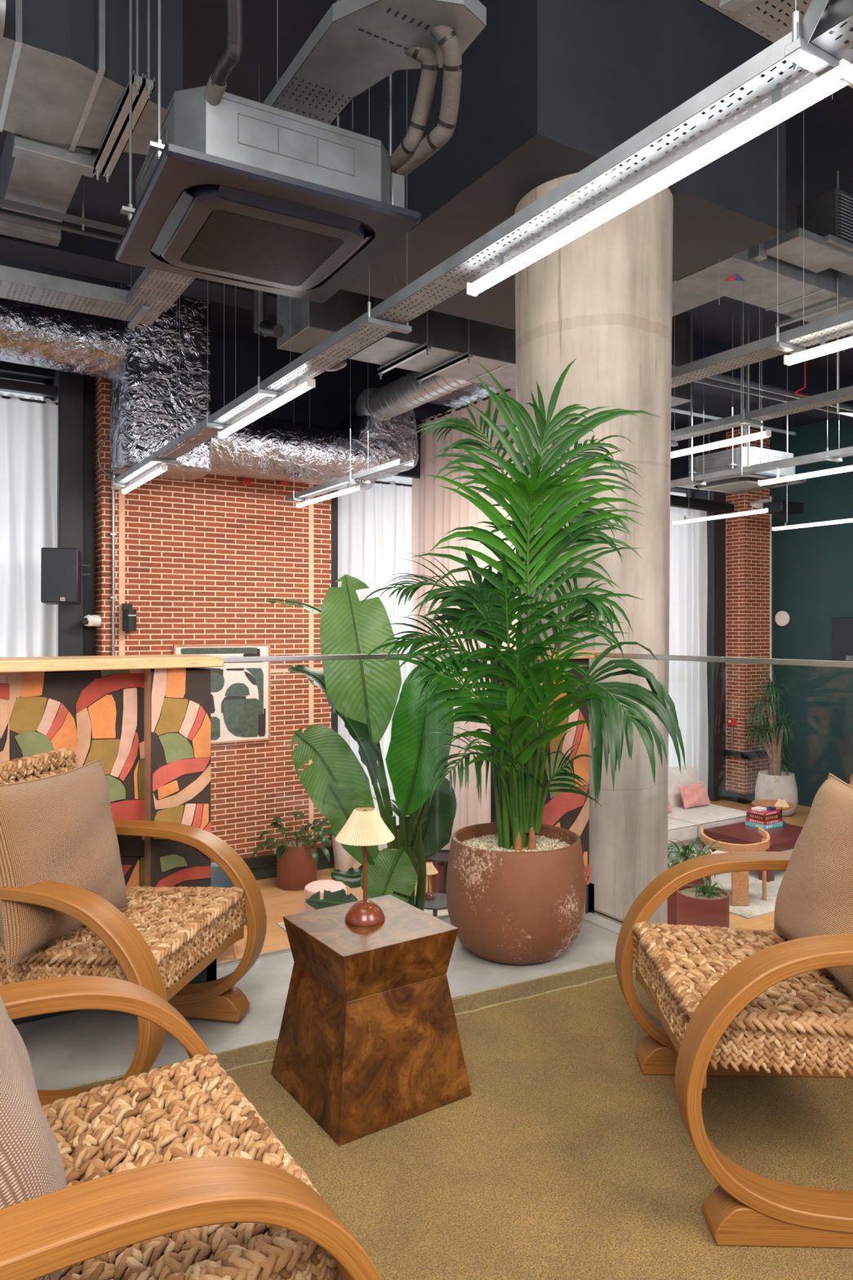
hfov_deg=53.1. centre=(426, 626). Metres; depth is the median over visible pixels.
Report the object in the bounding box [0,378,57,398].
trim
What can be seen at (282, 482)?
detector
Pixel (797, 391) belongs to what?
pipe
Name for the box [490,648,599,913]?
wall
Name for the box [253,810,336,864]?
leafy plant
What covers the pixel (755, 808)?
game box
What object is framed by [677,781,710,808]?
cushion
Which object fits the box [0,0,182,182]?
air duct
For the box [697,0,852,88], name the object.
cable tray
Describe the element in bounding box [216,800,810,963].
floor
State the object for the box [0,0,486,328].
air duct
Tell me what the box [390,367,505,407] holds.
duct
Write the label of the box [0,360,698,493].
lintel
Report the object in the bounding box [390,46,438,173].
insulated pipe
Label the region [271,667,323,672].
trim
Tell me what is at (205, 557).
wall
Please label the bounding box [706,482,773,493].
grille
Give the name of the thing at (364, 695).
banana plant
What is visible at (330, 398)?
wall
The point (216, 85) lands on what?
pipe
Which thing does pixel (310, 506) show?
trim
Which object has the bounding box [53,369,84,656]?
trim
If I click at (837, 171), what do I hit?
rod
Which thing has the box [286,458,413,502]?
tray
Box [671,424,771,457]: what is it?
strip light
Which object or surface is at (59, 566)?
grille
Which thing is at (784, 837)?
coffee table
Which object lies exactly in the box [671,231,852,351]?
air duct
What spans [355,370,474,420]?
spiral duct
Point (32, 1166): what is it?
cushion
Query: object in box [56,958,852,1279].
rug
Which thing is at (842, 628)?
television
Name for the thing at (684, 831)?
seat cushion
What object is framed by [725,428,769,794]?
wall pier
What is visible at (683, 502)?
track
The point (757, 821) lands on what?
artwork
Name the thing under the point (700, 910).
planter
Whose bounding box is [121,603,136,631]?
electrical box
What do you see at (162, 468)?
strip light
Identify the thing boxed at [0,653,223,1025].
wall
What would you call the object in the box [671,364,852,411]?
support rail
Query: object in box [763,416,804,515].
projector
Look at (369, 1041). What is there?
side table
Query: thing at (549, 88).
ceiling beam
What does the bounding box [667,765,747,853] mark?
sofa
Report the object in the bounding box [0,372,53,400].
window
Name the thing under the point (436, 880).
stool
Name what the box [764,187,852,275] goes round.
air conditioning unit
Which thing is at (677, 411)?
support rail
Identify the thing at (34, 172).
air duct
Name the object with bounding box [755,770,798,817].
planter
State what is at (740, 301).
rod
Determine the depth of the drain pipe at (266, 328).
6.28 m
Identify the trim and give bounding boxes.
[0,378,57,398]
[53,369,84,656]
[84,374,95,656]
[119,486,124,655]
[242,844,333,867]
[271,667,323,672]
[308,484,313,838]
[331,489,337,862]
[583,912,622,934]
[723,750,768,759]
[769,496,771,736]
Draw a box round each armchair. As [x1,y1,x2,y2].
[0,747,266,1106]
[0,975,382,1279]
[614,773,852,1248]
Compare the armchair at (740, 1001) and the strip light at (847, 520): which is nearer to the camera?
the armchair at (740, 1001)
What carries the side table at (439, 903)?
on the rug at (442, 912)
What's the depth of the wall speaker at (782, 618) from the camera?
13.84 m
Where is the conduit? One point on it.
(113, 534)
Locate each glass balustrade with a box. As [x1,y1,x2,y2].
[216,652,483,968]
[587,652,852,924]
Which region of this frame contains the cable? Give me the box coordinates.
[97,431,130,480]
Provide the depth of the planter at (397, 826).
9.75 m
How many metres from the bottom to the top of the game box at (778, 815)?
0.063 m
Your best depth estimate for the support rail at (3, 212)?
4.75 m
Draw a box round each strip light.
[121,463,167,493]
[217,377,315,439]
[295,484,359,507]
[466,58,852,297]
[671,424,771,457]
[671,506,768,524]
[757,464,852,485]
[771,518,852,530]
[783,335,852,365]
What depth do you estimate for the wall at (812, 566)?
13.43 m
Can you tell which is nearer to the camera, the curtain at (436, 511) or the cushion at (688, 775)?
the curtain at (436, 511)
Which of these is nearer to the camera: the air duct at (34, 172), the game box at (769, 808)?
the air duct at (34, 172)
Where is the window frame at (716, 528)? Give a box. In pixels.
[693,431,725,801]
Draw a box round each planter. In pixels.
[276,837,316,890]
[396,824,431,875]
[446,822,586,964]
[667,875,711,924]
[676,884,728,928]
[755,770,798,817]
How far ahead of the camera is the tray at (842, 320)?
4.21 m
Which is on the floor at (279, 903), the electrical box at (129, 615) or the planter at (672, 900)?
the planter at (672, 900)
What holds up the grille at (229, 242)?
attached to the air conditioner at (239, 191)
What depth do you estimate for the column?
4.07 m
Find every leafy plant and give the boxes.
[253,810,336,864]
[372,795,399,817]
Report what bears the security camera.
attached to the wall at (205, 557)
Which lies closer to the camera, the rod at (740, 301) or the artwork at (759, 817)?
the rod at (740, 301)
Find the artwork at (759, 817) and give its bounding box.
[750,814,777,820]
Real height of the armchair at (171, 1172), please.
0.848 m
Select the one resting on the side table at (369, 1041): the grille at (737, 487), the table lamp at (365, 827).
the table lamp at (365, 827)
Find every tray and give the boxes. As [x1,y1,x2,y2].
[0,265,163,325]
[286,359,413,502]
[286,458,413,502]
[488,0,852,438]
[488,308,852,438]
[670,341,852,488]
[670,446,852,488]
[671,278,852,446]
[671,385,852,441]
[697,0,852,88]
[792,0,852,71]
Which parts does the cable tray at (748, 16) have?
channel bracket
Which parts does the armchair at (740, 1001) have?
rail, bentwood arm, seat, bentwood arm, backrest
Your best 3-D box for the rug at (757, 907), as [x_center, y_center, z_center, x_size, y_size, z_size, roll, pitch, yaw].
[3.903,2.844,9.755,2.820,0.012,1.620,0,0,-32]
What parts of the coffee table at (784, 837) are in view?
leg, leg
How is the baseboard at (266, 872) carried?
attached to the wall at (205, 557)
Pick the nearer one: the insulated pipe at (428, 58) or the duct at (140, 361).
the insulated pipe at (428, 58)
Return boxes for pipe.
[203,0,243,106]
[253,289,284,337]
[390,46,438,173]
[393,25,462,177]
[794,320,809,396]
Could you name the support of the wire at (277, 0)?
hanging from the ceiling
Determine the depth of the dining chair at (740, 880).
8.68 m
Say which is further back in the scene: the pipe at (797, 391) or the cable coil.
the cable coil
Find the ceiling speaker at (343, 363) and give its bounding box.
[302,348,346,371]
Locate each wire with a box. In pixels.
[223,283,224,419]
[276,0,278,83]
[351,98,353,128]
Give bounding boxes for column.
[514,169,673,924]
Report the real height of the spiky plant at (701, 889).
0.249 m
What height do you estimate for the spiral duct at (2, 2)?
0.195 m
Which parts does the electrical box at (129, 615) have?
mounting plate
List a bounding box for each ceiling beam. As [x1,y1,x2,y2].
[0,221,276,315]
[335,0,786,329]
[693,336,852,424]
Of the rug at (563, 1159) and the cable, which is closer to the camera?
the rug at (563, 1159)
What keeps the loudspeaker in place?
attached to the trim at (70, 386)
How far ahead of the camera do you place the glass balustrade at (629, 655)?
3.15 m
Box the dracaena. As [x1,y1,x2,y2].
[737,665,803,775]
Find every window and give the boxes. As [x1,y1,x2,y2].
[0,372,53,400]
[685,491,693,497]
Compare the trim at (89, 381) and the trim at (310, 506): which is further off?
the trim at (310, 506)
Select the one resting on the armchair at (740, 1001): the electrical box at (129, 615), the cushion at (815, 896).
the cushion at (815, 896)
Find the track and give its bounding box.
[670,494,734,513]
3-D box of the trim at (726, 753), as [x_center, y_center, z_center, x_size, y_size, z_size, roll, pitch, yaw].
[5.186,2.075,14.220,0.700,0.090,0.820,0,0,-32]
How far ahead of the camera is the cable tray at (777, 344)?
4.16 m
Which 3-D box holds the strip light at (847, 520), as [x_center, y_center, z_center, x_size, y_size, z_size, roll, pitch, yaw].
[4.930,-1.307,10.677,0.048,0.086,1.374,0,0,-32]
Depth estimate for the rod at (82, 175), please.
4.71 m
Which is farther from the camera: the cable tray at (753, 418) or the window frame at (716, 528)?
the window frame at (716, 528)
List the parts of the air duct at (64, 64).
threaded rod, threaded rod, threaded rod, threaded rod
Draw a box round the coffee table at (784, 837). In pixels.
[702,821,803,882]
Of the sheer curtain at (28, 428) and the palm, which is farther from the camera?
the sheer curtain at (28, 428)
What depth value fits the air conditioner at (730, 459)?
8.96 m
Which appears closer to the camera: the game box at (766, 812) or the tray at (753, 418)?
the tray at (753, 418)
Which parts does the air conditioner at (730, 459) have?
threaded rod, threaded rod, panel, casing, fascia frame, threaded rod, threaded rod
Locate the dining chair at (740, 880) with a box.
[700,826,769,906]
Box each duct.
[0,0,5,38]
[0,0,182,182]
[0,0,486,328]
[0,131,97,246]
[0,282,212,479]
[210,408,418,490]
[276,288,372,353]
[348,296,693,407]
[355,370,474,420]
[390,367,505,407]
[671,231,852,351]
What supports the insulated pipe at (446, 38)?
attached to the air conditioner at (239, 191)
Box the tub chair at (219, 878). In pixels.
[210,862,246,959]
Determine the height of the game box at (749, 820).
0.038 m
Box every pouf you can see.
[303,880,346,911]
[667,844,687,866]
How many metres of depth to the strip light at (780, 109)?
2.37 m
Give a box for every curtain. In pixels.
[0,392,57,657]
[337,480,413,850]
[411,387,518,849]
[668,506,708,792]
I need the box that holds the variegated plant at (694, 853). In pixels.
[667,838,725,885]
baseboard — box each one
[249,854,333,879]
[724,790,755,804]
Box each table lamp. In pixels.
[334,807,394,926]
[425,862,438,900]
[774,798,789,825]
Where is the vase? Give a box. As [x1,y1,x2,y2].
[332,835,353,871]
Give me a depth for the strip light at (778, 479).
7.29 m
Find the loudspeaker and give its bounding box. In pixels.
[40,547,90,604]
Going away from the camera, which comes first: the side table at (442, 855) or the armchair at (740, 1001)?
the armchair at (740, 1001)
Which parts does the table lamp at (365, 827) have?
lamp shade, stem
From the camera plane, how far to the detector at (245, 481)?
9.46 m
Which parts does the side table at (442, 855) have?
post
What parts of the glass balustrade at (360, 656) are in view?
cap rail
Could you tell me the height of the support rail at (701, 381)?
0.030 m
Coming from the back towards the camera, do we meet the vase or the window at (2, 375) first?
the vase
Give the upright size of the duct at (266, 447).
0.985 m
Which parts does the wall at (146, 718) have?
skirting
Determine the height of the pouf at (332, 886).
0.415 m
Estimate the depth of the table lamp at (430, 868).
7.61 m
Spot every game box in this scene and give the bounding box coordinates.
[745,820,782,829]
[746,812,781,821]
[746,817,782,825]
[747,806,779,815]
[751,806,767,811]
[764,806,776,810]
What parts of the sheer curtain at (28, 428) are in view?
curtain rod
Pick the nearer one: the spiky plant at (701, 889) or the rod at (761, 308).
the spiky plant at (701, 889)
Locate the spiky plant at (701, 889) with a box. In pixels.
[683,879,729,899]
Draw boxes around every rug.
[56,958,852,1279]
[276,895,448,931]
[711,848,793,919]
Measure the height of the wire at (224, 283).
1.701 m
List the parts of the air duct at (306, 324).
plate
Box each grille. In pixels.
[41,548,76,601]
[181,209,343,285]
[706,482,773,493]
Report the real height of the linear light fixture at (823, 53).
1.876 m
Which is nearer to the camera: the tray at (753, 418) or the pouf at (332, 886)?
the tray at (753, 418)
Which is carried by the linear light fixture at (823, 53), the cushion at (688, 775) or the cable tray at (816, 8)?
the cable tray at (816, 8)
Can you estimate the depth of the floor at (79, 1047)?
2.70 m
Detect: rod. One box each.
[82,175,84,230]
[690,308,692,479]
[740,301,742,475]
[747,303,749,466]
[760,307,762,463]
[836,170,839,413]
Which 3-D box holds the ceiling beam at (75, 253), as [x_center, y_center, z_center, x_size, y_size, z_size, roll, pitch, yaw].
[-2.662,-3.075,7.066,9.000,0.250,0.400,0,0,-32]
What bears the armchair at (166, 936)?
on the rug at (563, 1159)
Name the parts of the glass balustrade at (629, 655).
cap rail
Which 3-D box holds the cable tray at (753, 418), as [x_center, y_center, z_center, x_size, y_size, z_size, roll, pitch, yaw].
[2.134,-2.287,5.942,0.200,1.826,3.400,0,0,-32]
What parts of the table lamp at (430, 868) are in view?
stem, lamp shade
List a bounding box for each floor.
[14,913,618,1090]
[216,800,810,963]
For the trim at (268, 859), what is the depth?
9.62 m
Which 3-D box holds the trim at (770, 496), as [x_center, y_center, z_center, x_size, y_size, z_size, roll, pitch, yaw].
[5.676,0.350,14.085,0.014,5.000,0.030,0,0,-32]
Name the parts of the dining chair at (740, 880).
seat, curved backrest, leg, leg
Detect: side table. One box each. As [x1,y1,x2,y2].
[271,894,471,1145]
[414,893,447,916]
[426,849,449,893]
[751,799,793,813]
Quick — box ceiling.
[0,0,852,432]
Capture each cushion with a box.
[0,759,128,969]
[0,995,66,1279]
[667,765,699,807]
[667,795,672,812]
[667,804,747,837]
[667,817,697,844]
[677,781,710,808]
[773,773,852,998]
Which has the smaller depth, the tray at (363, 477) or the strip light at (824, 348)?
the strip light at (824, 348)
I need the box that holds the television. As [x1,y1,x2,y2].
[832,617,852,661]
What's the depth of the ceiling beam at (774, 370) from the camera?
10.33 m
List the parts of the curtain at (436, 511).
curtain rod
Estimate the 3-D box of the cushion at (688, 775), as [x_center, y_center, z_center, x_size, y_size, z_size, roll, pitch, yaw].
[3.259,2.170,11.488,1.050,0.504,0.341,0,0,-32]
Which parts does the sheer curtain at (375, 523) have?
curtain rod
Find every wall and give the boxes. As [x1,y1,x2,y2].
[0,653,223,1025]
[95,377,331,868]
[210,331,426,478]
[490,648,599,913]
[769,419,852,807]
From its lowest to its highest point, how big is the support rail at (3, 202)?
0.030 m
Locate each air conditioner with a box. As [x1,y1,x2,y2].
[115,0,421,302]
[677,313,806,493]
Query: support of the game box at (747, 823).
on the coffee table at (784, 837)
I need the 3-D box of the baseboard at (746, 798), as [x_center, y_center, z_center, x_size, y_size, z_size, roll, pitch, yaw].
[5.191,2.775,14.241,0.670,0.150,0.790,0,0,-32]
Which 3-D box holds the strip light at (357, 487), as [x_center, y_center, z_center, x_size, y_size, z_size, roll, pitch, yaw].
[-1.004,-1.307,8.507,0.048,0.086,1.384,0,0,-32]
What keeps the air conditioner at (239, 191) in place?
hanging from the ceiling
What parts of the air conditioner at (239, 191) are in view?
threaded rod, threaded rod, panel, casing, fascia frame, threaded rod, threaded rod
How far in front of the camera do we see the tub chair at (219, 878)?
7.65 m
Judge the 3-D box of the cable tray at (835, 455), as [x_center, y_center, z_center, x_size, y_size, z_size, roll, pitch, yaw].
[2.889,-2.287,7.833,0.190,1.826,3.000,0,0,-32]
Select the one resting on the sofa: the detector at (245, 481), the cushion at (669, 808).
the cushion at (669, 808)
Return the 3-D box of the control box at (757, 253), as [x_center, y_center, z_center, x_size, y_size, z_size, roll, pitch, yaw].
[2.139,-2.485,5.509,0.080,0.230,0.080,0,0,-32]
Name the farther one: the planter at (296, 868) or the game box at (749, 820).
the game box at (749, 820)
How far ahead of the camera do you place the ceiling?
5.82 m
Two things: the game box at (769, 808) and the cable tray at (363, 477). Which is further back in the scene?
the game box at (769, 808)
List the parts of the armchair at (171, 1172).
bentwood arm, bentwood arm, seat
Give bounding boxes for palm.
[359,358,685,851]
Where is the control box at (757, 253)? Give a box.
[749,240,767,262]
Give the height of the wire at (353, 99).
1.100 m
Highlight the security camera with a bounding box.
[81,614,102,626]
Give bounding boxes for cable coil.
[749,498,769,508]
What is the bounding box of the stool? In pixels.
[429,861,448,893]
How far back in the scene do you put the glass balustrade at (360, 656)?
3.30 m
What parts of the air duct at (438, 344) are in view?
threaded rod, threaded rod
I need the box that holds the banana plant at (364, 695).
[267,573,457,911]
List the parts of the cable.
cable coil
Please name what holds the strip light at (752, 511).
hanging from the wire
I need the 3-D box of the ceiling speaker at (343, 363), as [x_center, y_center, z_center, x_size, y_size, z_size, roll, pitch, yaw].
[-0.542,-1.423,4.587,0.232,0.080,0.184,0,0,-32]
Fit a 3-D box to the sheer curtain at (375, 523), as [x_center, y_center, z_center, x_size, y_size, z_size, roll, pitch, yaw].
[0.425,0.490,11.422,3.570,4.680,0.116,0,0,-32]
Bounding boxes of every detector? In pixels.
[240,477,250,484]
[278,480,288,484]
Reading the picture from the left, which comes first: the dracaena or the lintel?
the lintel
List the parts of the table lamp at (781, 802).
lamp shade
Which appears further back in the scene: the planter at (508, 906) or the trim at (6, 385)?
the trim at (6, 385)
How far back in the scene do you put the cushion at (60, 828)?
2.21 m
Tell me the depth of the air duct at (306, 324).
6.35 m
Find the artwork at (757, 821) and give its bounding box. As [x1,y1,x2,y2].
[750,819,777,823]
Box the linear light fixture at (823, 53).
[111,0,852,487]
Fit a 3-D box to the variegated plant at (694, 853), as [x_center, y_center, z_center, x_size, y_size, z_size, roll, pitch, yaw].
[2.533,2.342,8.209,0.907,0.537,0.683,0,0,-32]
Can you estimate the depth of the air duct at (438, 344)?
6.81 m
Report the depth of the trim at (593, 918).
3.59 m
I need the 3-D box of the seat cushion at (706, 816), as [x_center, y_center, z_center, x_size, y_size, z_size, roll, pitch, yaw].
[3.532,2.485,11.052,1.090,0.209,0.930,0,0,-32]
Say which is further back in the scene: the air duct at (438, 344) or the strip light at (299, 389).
the air duct at (438, 344)
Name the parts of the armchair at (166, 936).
backrest, bentwood arm, seat, bentwood arm, rail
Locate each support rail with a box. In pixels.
[0,197,126,235]
[0,208,122,243]
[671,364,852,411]
[671,408,795,435]
[675,377,852,417]
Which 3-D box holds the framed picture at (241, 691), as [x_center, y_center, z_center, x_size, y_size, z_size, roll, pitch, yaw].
[-2.237,0.736,9.397,1.089,1.091,0.042,0,0,-32]
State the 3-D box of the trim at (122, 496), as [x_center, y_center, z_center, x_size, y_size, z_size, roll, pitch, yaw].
[-3.157,-0.025,8.848,0.060,5.250,0.014,0,0,-32]
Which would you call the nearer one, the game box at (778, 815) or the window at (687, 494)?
the game box at (778, 815)
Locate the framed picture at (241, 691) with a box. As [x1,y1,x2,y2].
[173,643,271,744]
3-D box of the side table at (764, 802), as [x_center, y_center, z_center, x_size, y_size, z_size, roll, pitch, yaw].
[4.677,2.619,11.546,0.524,0.462,0.524,0,0,-32]
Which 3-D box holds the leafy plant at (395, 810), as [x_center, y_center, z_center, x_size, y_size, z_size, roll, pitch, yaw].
[-0.262,1.993,9.944,1.079,0.754,1.060,0,0,-32]
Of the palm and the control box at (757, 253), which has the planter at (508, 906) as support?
the palm
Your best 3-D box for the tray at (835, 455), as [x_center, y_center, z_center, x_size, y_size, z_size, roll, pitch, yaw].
[2.889,-1.425,7.833,0.120,0.050,3.000,0,0,-32]
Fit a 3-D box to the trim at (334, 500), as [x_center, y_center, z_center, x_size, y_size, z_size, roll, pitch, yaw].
[-1.254,-0.175,10.487,0.180,6.050,0.400,0,0,-32]
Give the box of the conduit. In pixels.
[109,481,121,655]
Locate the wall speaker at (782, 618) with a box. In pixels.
[774,610,790,626]
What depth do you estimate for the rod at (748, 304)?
7.20 m
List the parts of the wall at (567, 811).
skirting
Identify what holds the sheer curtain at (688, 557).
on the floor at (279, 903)

